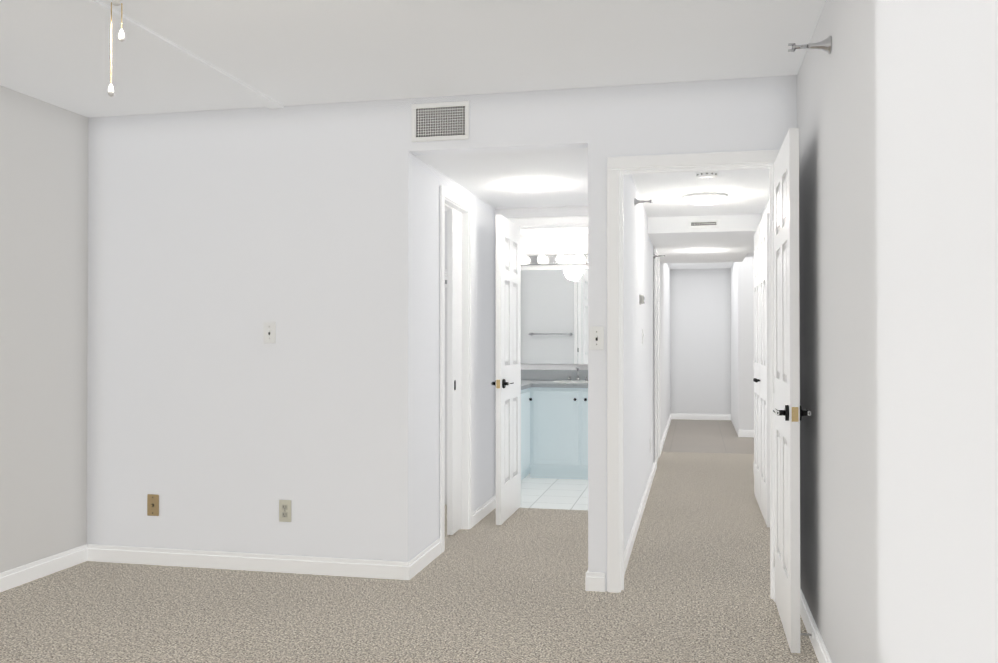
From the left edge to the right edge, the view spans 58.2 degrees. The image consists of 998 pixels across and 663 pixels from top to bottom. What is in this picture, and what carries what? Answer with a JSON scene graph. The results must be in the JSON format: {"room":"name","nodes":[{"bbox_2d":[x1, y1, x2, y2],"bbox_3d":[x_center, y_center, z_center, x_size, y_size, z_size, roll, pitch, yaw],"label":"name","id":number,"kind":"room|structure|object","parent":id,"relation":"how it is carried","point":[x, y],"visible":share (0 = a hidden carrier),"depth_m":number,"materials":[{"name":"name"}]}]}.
{"room":"empty bedroom","nodes":[
{"label":"empty bedroom","id":0,"kind":"room"},
{"bbox_2d":[0,85,87,572],"bbox_3d":[-2.412,0.034,4.547,0.115,2.440,8.985,0,-1,12],"label":"wall","id":1,"kind":"structure","parent":0,"point":[43,298],"depth_m":4.60,"materials":[{"name":"white paint"}]},
{"bbox_2d":[0,544,87,591],"bbox_3d":[-2.771,1.190,2.585,0.016,0.090,4.790,0,-1,12],"label":"baseboard","id":2,"kind":"structure","parent":1,"relation":"attached to","point":[12,578],"depth_m":4.58,"materials":[{"name":"white paint"}]},
{"bbox_2d":[0,452,818,662],"bbox_3d":[-0.342,1.307,4.840,4.030,0.100,10.465,0,-1,12],"label":"floor","id":3,"kind":"structure","parent":0,"point":[487,589],"depth_m":4.10,"materials":[{"name":"beige carpet"}]},
{"bbox_2d":[0,0,825,117],"bbox_3d":[-0.923,-1.258,2.205,4.030,0.100,5.020,0,-1,12],"label":"ceiling","id":4,"kind":"structure","parent":0,"point":[281,52],"depth_m":3.77,"materials":[{"name":"white paint"}]},
{"bbox_2d":[108,0,124,96],"bbox_3d":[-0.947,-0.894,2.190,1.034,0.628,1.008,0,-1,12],"label":"pull chain","id":5,"kind":"object","parent":4,"relation":"hanging from","point":[121,36],"visible":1,"depth_m":2.22,"materials":[{"name":"white metal"}]},
{"bbox_2d":[70,0,283,108],"bbox_3d":[-1.117,-1.190,3.459,0.714,0.012,2.418,0,-1,12],"label":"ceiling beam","id":6,"kind":"structure","parent":4,"relation":"attached to","point":[129,25],"depth_m":3.76,"materials":[{"name":"white paint"}]},
{"bbox_2d":[87,76,776,561],"bbox_3d":[-0.475,0.035,4.605,3.645,2.440,0.115,0,-1,12],"label":"wall","id":7,"kind":"structure","parent":0,"point":[217,239],"depth_m":4.70,"materials":[{"name":"white paint"}]},
{"bbox_2d":[147,494,158,515],"bbox_3d":[-1.869,0.937,4.833,0.070,0.115,0.018,0,-1,12],"label":"outlet","id":8,"kind":"object","parent":7,"relation":"attached to","point":[152,504],"visible":1,"depth_m":4.83,"materials":[{"name":"beige plastic"}]},
{"bbox_2d":[88,544,415,579],"bbox_3d":[-1.344,1.211,4.718,1.833,0.090,0.013,0,-1,12],"label":"baseboard","id":9,"kind":"structure","parent":7,"relation":"attached to","point":[363,568],"depth_m":4.70,"materials":[{"name":"white paint"}]},
{"bbox_2d":[263,322,275,343],"bbox_3d":[-1.204,0.006,4.698,0.070,0.115,0.016,0,-1,12],"label":"light switch","id":10,"kind":"object","parent":7,"relation":"attached to","point":[269,333],"visible":1,"depth_m":4.70,"materials":[{"name":"white plastic"}]},
{"bbox_2d":[279,500,290,521],"bbox_3d":[-1.116,0.936,4.673,0.070,0.115,0.009,0,-1,12],"label":"electrical outlet","id":11,"kind":"object","parent":7,"relation":"attached to","point":[284,510],"visible":1,"depth_m":4.67,"materials":[{"name":"beige plastic"}]},
{"bbox_2d":[412,101,468,141],"bbox_3d":[-0.295,-1.056,4.512,0.300,0.190,0.009,0,-1,12],"label":"air vent","id":12,"kind":"object","parent":7,"relation":"in","point":[442,122],"visible":1,"depth_m":4.51,"materials":[{"name":"white plastic"}]},
{"bbox_2d":[590,326,603,349],"bbox_3d":[0.472,0.032,4.331,0.070,0.115,0.016,0,-1,12],"label":"light switch","id":13,"kind":"object","parent":7,"relation":"attached to","point":[596,337],"visible":1,"depth_m":4.33,"materials":[{"name":"white plastic"}]},
{"bbox_2d":[607,150,779,601],"bbox_3d":[0.942,0.205,4.294,0.831,2.093,0.147,0,-1,12],"label":"door frame","id":14,"kind":"structure","parent":7,"relation":"attached to","point":[618,168],"depth_m":4.30,"materials":[{"name":"white paint"}]},
{"bbox_2d":[415,156,494,555],"bbox_3d":[-0.287,0.045,5.603,0.115,2.440,1.915,0,-1,12],"label":"wall","id":15,"kind":"structure","parent":0,"point":[428,180],"depth_m":5.04,"materials":[{"name":"white paint"}]},
{"bbox_2d":[415,538,440,573],"bbox_3d":[-0.394,1.212,4.812,0.017,0.090,0.555,0,-1,12],"label":"baseboard","id":16,"kind":"structure","parent":15,"relation":"attached to","point":[432,551],"depth_m":4.84,"materials":[{"name":"white paint"}]},
{"bbox_2d":[447,208,461,534],"bbox_3d":[-0.277,0.248,5.641,0.039,2.015,0.228,0,-1,12],"label":"pocket door","id":17,"kind":"structure","parent":15,"relation":"in","point":[454,370],"depth_m":5.57,"materials":[{"name":"white paint"}]},
{"bbox_2d":[440,185,472,552],"bbox_3d":[-0.318,0.217,5.462,0.147,2.093,0.726,0,-1,12],"label":"door frame","id":18,"kind":"structure","parent":15,"relation":"attached to","point":[449,199],"depth_m":5.74,"materials":[{"name":"white paint"}]},
{"bbox_2d":[473,495,495,525],"bbox_3d":[-0.086,1.225,6.152,0.040,0.090,0.735,0,-1,12],"label":"baseboard","id":19,"kind":"structure","parent":15,"relation":"attached to","point":[490,505],"depth_m":6.12,"materials":[{"name":"white paint"}]},
{"bbox_2d":[416,148,587,234],"bbox_3d":[0.152,-0.962,6.504,1.464,0.130,3.845,0,-1,12],"label":"ceiling","id":20,"kind":"structure","parent":0,"point":[494,179],"depth_m":5.25,"materials":[{"name":"white paint"}]},
{"bbox_2d":[519,182,548,187],"bbox_3d":[0.216,-0.902,5.540,0.186,0.008,0.186,0,-1,12],"label":"recessed light","id":21,"kind":"object","parent":20,"relation":"in","point":[533,185],"visible":0.96,"depth_m":5.54,"materials":[{"name":"white glass"}]},
{"bbox_2d":[445,206,587,504],"bbox_3d":[-0.503,0.055,6.689,2.700,2.440,0.115,0,-1,12],"label":"wall","id":22,"kind":"structure","parent":0,"point":[507,213],"depth_m":6.52,"materials":[{"name":"white paint"}]},
{"bbox_2d":[445,269,446,286],"bbox_3d":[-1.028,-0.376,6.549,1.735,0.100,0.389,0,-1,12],"label":"door hinge","id":23,"kind":"object","parent":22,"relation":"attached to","point":[445,277],"depth_m":6.36,"materials":[{"name":"white paint"}]},
{"bbox_2d":[490,215,520,524],"bbox_3d":[0.067,0.251,6.157,0.133,2.018,0.689,0,-1,12],"label":"bathroom door","id":24,"kind":"structure","parent":22,"relation":"in","point":[507,382],"depth_m":6.05,"materials":[{"name":"white paint"}]},
{"bbox_2d":[509,216,587,229],"bbox_3d":[0.464,0.227,6.476,0.806,2.093,0.147,0,-1,12],"label":"door frame","id":25,"kind":"structure","parent":22,"relation":"attached to","point":[553,223],"depth_m":6.44,"materials":[{"name":"white paint"}]},
{"bbox_2d":[520,473,587,509],"bbox_3d":[-0.257,1.334,7.613,2.780,0.100,2.050,0,-1,12],"label":"floor","id":26,"kind":"structure","parent":0,"point":[554,493],"depth_m":7.08,"materials":[{"name":"white tile"}]},
{"bbox_2d":[521,387,587,479],"bbox_3d":[0.424,0.885,7.728,1.458,0.800,1.298,0,-1,12],"label":"bathroom vanity","id":27,"kind":"object","parent":26,"relation":"on","point":[554,423],"depth_m":7.76,"materials":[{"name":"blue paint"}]},
{"bbox_2d":[533,379,587,386],"bbox_3d":[0.766,0.471,8.011,0.908,0.035,0.608,0,-1,12],"label":"countertop","id":28,"kind":"structure","parent":27,"relation":"on","point":[544,382],"depth_m":7.80,"materials":[{"name":"grey stone"}]},
{"bbox_2d":[553,367,587,382],"bbox_3d":[0.690,0.387,8.070,0.400,0.133,0.390,0,-1,12],"label":"faucet","id":29,"kind":"object","parent":28,"relation":"on","point":[569,378],"depth_m":8.15,"materials":[{"name":"silver metal"}]},
{"bbox_2d":[521,234,653,369],"bbox_3d":[0.007,0.073,8.556,2.900,2.440,0.120,0,-1,12],"label":"wall","id":30,"kind":"structure","parent":0,"point":[565,244],"depth_m":8.39,"materials":[{"name":"white paint"}]},
{"bbox_2d":[521,268,587,364],"bbox_3d":[0.648,-0.139,8.326,1.150,0.900,0.040,0,-1,12],"label":"vanity mirror","id":31,"kind":"object","parent":30,"relation":"attached to","point":[554,316],"visible":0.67,"depth_m":8.37,"materials":[{"name":"clear glass"}]},
{"bbox_2d":[521,254,587,264],"bbox_3d":[0.662,-0.669,8.279,1.060,0.090,0.147,0,-1,12],"label":"vanity light bar","id":32,"kind":"object","parent":30,"relation":"attached to","point":[560,259],"visible":0.52,"depth_m":8.31,"materials":[{"name":"white glass"}]},
{"bbox_2d":[521,371,587,378],"bbox_3d":[0.570,0.406,8.354,1.438,0.100,0.019,0,-1,12],"label":"backsplash","id":33,"kind":"structure","parent":30,"relation":"attached to","point":[524,374],"depth_m":8.36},
{"bbox_2d":[588,86,669,590],"bbox_3d":[1.530,0.078,9.052,0.136,2.440,9.660,0,-1,12],"label":"wall","id":34,"kind":"structure","parent":0,"point":[638,377],"depth_m":4.93,"materials":[{"name":"white paint"}]},
{"bbox_2d":[585,571,603,591],"bbox_3d":[0.650,1.217,5.322,0.047,0.090,2.043,0,-1,12],"label":"baseboard","id":35,"kind":"structure","parent":34,"relation":"attached to","point":[593,580],"depth_m":4.32,"materials":[{"name":"white paint"}]},
{"bbox_2d":[624,460,655,574],"bbox_3d":[1.041,1.228,6.453,0.013,0.090,4.025,0,-1,12],"label":"baseboard","id":36,"kind":"structure","parent":34,"relation":"attached to","point":[627,552],"depth_m":5.72,"materials":[{"name":"white paint"}]},
{"bbox_2d":[639,294,643,304],"bbox_3d":[0.984,-0.220,6.164,0.031,0.070,0.090,0,-1,12],"label":"thermostat","id":37,"kind":"object","parent":34,"relation":"attached to","point":[641,299],"visible":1,"depth_m":6.13,"materials":[{"name":"white plastic"}]},
{"bbox_2d":[642,328,643,343],"bbox_3d":[1.043,0.033,6.466,0.016,0.115,0.070,0,-1,12],"label":"light switch","id":38,"kind":"object","parent":34,"relation":"attached to","point":[642,336],"visible":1,"depth_m":6.43,"materials":[{"name":"white plastic"}]},
{"bbox_2d":[634,198,652,205],"bbox_3d":[0.907,-0.815,5.624,0.114,0.050,0.050,0,-1,12],"label":"curtain rod bracket","id":39,"kind":"object","parent":34,"relation":"attached to","point":[636,201],"visible":1,"depth_m":5.62,"materials":[{"name":"silver metal"}]},
{"bbox_2d":[655,249,659,468],"bbox_3d":[1.509,0.250,8.881,0.138,2.093,0.926,0,-1,12],"label":"door frame","id":40,"kind":"structure","parent":34,"relation":"attached to","point":[656,253],"depth_m":9.25,"materials":[{"name":"white paint"}]},
{"bbox_2d":[660,413,671,454],"bbox_3d":[2.148,1.278,11.520,0.013,0.090,4.550,0,-1,12],"label":"baseboard","id":41,"kind":"structure","parent":34,"relation":"attached to","point":[670,417],"depth_m":11.06,"materials":[{"name":"white paint"}]},
{"bbox_2d":[670,268,730,413],"bbox_3d":[4.351,0.121,13.440,4.700,2.440,0.120,0,-1,12],"label":"wall","id":42,"kind":"structure","parent":0,"point":[700,341],"depth_m":13.66,"materials":[{"name":"white paint"}]},
{"bbox_2d":[672,413,730,419],"bbox_3d":[4.649,1.295,13.295,4.060,0.090,0.013,0,-1,12],"label":"baseboard","id":43,"kind":"structure","parent":42,"relation":"attached to","point":[674,415],"depth_m":13.63,"materials":[{"name":"white paint"}]},
{"bbox_2d":[632,169,768,216],"bbox_3d":[1.324,-0.984,5.737,0.880,0.100,2.845,0,-1,12],"label":"ceiling","id":44,"kind":"structure","parent":0,"point":[747,191],"depth_m":5.96,"materials":[{"name":"white paint"}]},
{"bbox_2d":[682,192,727,204],"bbox_3d":[1.414,-0.900,6.149,0.304,0.060,0.304,0,-1,12],"label":"light","id":45,"kind":"object","parent":44,"relation":"attached to","point":[707,198],"visible":1,"depth_m":6.05,"materials":[{"name":"white glass"}]},
{"bbox_2d":[696,171,717,177],"bbox_3d":[1.213,-0.920,5.231,0.128,0.037,0.128,0,-1,12],"label":"smoke detector","id":46,"kind":"object","parent":44,"relation":"attached to","point":[707,174],"visible":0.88,"depth_m":5.19,"materials":[{"name":"white plastic"}]},
{"bbox_2d":[648,214,760,263],"bbox_3d":[1.937,-0.892,8.542,0.880,0.230,2.900,0,-1,12],"label":"ceiling","id":47,"kind":"structure","parent":0,"point":[678,240],"depth_m":7.58,"materials":[{"name":"white paint"}]},
{"bbox_2d":[688,219,718,228],"bbox_3d":[1.626,-0.856,7.120,0.240,0.070,0.009,0,-1,12],"label":"ceiling vent","id":48,"kind":"object","parent":47,"relation":"in","point":[707,223],"visible":1,"depth_m":7.12,"materials":[{"name":"white plastic"}]},
{"bbox_2d":[661,419,753,453],"bbox_3d":[3.972,1.371,11.413,4.820,0.100,4.220,0,-1,12],"label":"floor","id":49,"kind":"structure","parent":0,"point":[705,436],"depth_m":11.04,"materials":[{"name":"beige carpet"}]},
{"bbox_2d":[668,248,753,268],"bbox_3d":[4.311,-1.024,11.863,4.100,0.100,3.000,0,-1,12],"label":"ceiling","id":50,"kind":"structure","parent":0,"point":[700,265],"depth_m":13.07,"materials":[{"name":"white paint"}]},
{"bbox_2d":[731,253,753,436],"bbox_3d":[3.344,0.111,12.371,0.190,2.440,2.400,0,-1,12],"label":"wall","id":51,"kind":"structure","parent":0,"point":[742,343],"depth_m":11.21,"materials":[{"name":"white paint"}]},
{"bbox_2d":[761,200,768,218],"bbox_3d":[1.828,0.046,5.693,0.120,2.440,2.995,0,-1,12],"label":"wall","id":52,"kind":"structure","parent":0,"point":[765,209],"depth_m":6.60,"materials":[{"name":"white paint"}]},
{"bbox_2d":[753,225,759,507],"bbox_3d":[1.920,0.256,6.691,0.077,2.018,0.638,0,-1,12],"label":"closet door","id":53,"kind":"structure","parent":52,"relation":"in","point":[756,365],"depth_m":6.64,"materials":[{"name":"white paint"}]},
{"bbox_2d":[754,213,769,527],"bbox_3d":[1.786,0.250,6.057,0.083,2.018,0.638,0,-1,12],"label":"closet door","id":54,"kind":"structure","parent":52,"relation":"in","point":[764,380],"depth_m":5.93,"materials":[{"name":"white paint"}]},
{"bbox_2d":[756,206,768,229],"bbox_3d":[1.898,0.226,6.365,0.041,2.093,1.396,0,-1,12],"label":"door frame","id":55,"kind":"structure","parent":52,"relation":"attached to","point":[767,210],"depth_m":6.32,"materials":[{"name":"white paint"}]},
{"bbox_2d":[777,75,796,149],"bbox_3d":[1.349,0.031,4.206,0.090,2.440,0.115,0,-1,12],"label":"wall","id":56,"kind":"structure","parent":0,"point":[786,103],"depth_m":4.16,"materials":[{"name":"white paint"}]},
{"bbox_2d":[772,128,810,652],"bbox_3d":[1.214,0.228,3.795,0.133,2.018,0.722,0,-1,12],"label":"bedroom door","id":57,"kind":"structure","parent":56,"relation":"in","point":[789,412],"depth_m":3.54,"materials":[{"name":"white paint"}]},
{"bbox_2d":[797,0,997,662],"bbox_3d":[0.958,0.007,1.782,0.180,2.440,5.020,0,-1,12],"label":"wall","id":58,"kind":"structure","parent":0,"point":[897,113],"depth_m":2.07,"materials":[{"name":"white paint"}]},
{"bbox_2d":[788,36,831,53],"bbox_3d":[1.087,-0.999,3.140,0.142,0.062,0.062,0,-1,12],"label":"sprinkler head","id":59,"kind":"object","parent":58,"relation":"attached to","point":[825,45],"visible":1,"depth_m":3.13,"materials":[{"name":"silver metal"}]},
{"bbox_2d":[800,588,831,662],"bbox_3d":[0.863,1.183,1.791,0.015,0.090,4.790,0,-1,12],"label":"baseboard","id":60,"kind":"structure","parent":58,"relation":"attached to","point":[821,652],"depth_m":3.52,"materials":[{"name":"white paint"}]},
{"bbox_2d":[800,632,812,637],"bbox_3d":[1.195,1.195,3.535,0.084,0.022,0.022,0,-1,12],"label":"doorstop","id":61,"kind":"object","parent":60,"relation":"attached to","point":[806,634],"visible":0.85,"depth_m":3.53,"materials":[{"name":"white plastic"}]}
]}

